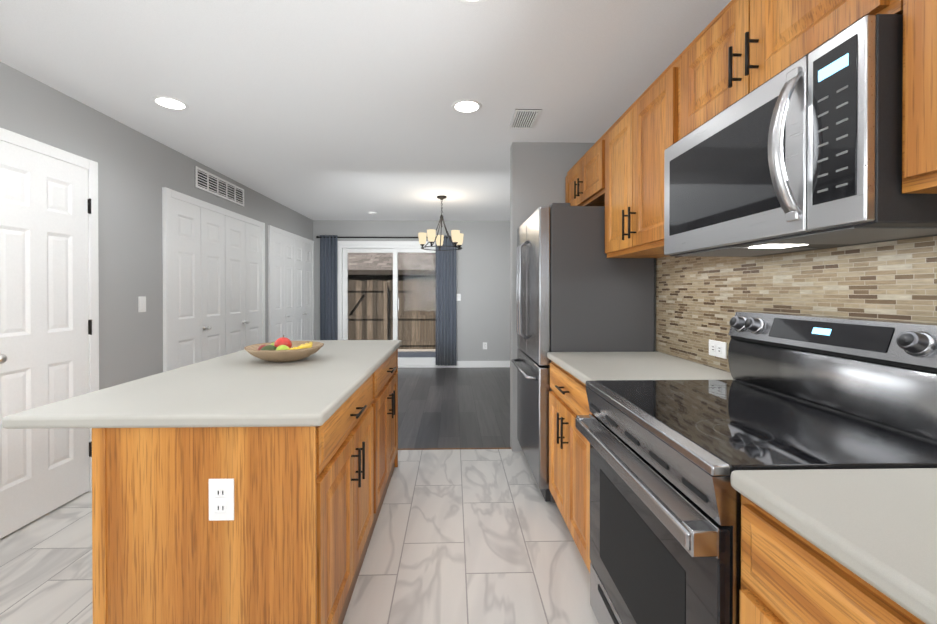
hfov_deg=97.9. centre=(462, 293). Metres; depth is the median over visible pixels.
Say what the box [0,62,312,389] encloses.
wall
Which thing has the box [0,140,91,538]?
door
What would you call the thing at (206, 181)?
air vent
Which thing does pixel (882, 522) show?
countertop
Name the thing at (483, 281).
wall
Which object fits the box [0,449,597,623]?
floor
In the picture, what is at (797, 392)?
range
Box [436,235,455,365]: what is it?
curtain
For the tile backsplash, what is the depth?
1.45 m
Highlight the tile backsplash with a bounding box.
[656,236,936,371]
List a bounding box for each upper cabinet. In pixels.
[565,138,600,205]
[601,66,669,257]
[669,0,876,146]
[877,0,936,193]
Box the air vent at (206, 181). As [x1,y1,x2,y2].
[195,166,243,206]
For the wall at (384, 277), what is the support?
on the ground
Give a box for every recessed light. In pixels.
[151,96,188,110]
[452,99,481,113]
[458,0,486,3]
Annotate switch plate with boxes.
[138,296,145,311]
[456,294,460,300]
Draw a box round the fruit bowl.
[244,335,323,361]
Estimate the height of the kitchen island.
0.875 m
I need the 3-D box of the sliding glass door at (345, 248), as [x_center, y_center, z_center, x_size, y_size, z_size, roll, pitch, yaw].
[-1.130,0.174,6.808,1.970,2.100,0.133,0,0,-1]
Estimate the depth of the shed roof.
12.56 m
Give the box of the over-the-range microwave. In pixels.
[664,14,936,256]
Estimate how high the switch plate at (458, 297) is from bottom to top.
0.116 m
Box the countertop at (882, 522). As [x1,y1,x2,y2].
[730,468,936,623]
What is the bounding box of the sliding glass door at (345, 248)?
[338,241,453,367]
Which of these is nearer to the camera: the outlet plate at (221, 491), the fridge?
the outlet plate at (221, 491)
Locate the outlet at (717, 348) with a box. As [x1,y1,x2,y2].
[709,339,726,358]
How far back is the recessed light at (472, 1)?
1.65 m
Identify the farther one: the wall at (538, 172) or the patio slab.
the patio slab
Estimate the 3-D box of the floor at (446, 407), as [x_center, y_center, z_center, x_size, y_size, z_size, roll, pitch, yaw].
[-0.150,1.264,5.091,4.810,0.060,3.635,0,0,-1]
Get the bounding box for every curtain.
[320,235,337,339]
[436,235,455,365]
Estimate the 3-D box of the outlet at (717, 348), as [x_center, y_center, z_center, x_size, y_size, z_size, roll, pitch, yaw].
[1.148,0.248,1.842,0.009,0.072,0.120,0,0,-1]
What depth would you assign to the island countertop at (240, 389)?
1.36 m
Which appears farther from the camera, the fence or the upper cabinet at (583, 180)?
the fence
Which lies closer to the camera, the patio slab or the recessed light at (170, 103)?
the recessed light at (170, 103)
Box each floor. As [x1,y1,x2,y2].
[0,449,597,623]
[398,367,509,447]
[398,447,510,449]
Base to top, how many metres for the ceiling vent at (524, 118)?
0.010 m
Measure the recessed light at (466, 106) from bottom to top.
0.006 m
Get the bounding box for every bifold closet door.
[171,197,261,369]
[273,232,311,341]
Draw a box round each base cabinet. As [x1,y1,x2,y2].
[547,352,732,572]
[731,484,929,623]
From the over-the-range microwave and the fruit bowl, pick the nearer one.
the over-the-range microwave
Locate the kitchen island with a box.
[92,344,400,623]
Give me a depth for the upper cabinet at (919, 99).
0.77 m
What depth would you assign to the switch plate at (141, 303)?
3.02 m
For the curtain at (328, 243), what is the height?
2.130 m
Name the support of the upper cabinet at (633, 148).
attached to the wall at (655, 311)
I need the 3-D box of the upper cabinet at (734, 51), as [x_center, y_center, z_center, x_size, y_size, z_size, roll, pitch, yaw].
[1.011,-0.758,1.212,0.326,0.374,0.786,0,0,-1]
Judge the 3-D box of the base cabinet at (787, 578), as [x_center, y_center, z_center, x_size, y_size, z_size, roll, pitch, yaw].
[0.866,0.824,0.439,0.651,0.875,0.761,0,0,-1]
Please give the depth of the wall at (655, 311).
2.43 m
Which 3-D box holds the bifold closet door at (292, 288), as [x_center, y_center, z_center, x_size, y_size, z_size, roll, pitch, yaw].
[-2.411,0.208,5.894,0.083,2.018,1.464,0,0,-1]
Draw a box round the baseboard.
[454,361,509,367]
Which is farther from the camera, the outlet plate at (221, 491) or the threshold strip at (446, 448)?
the threshold strip at (446, 448)
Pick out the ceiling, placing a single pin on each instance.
(327, 109)
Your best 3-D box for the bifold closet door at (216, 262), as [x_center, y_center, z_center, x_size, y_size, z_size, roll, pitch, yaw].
[-2.369,0.219,4.100,0.083,2.018,1.574,0,0,-1]
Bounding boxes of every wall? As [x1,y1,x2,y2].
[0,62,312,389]
[313,220,509,360]
[348,275,435,341]
[510,142,594,451]
[654,258,729,372]
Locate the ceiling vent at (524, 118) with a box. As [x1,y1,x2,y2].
[509,109,541,128]
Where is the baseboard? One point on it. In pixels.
(473, 364)
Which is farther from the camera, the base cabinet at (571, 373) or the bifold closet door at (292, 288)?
the bifold closet door at (292, 288)
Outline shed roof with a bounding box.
[348,253,435,274]
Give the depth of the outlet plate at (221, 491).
1.17 m
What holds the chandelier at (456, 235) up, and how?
hanging from the ceiling
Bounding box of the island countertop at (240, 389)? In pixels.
[2,340,401,431]
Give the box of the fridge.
[511,203,653,502]
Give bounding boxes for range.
[575,312,936,623]
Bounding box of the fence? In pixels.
[348,280,435,348]
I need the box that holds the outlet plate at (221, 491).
[209,479,233,520]
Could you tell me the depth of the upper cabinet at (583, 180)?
2.72 m
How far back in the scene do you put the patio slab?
8.72 m
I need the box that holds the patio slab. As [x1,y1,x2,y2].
[398,349,435,356]
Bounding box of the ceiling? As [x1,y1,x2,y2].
[0,0,730,220]
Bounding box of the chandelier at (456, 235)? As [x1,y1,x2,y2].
[418,195,463,250]

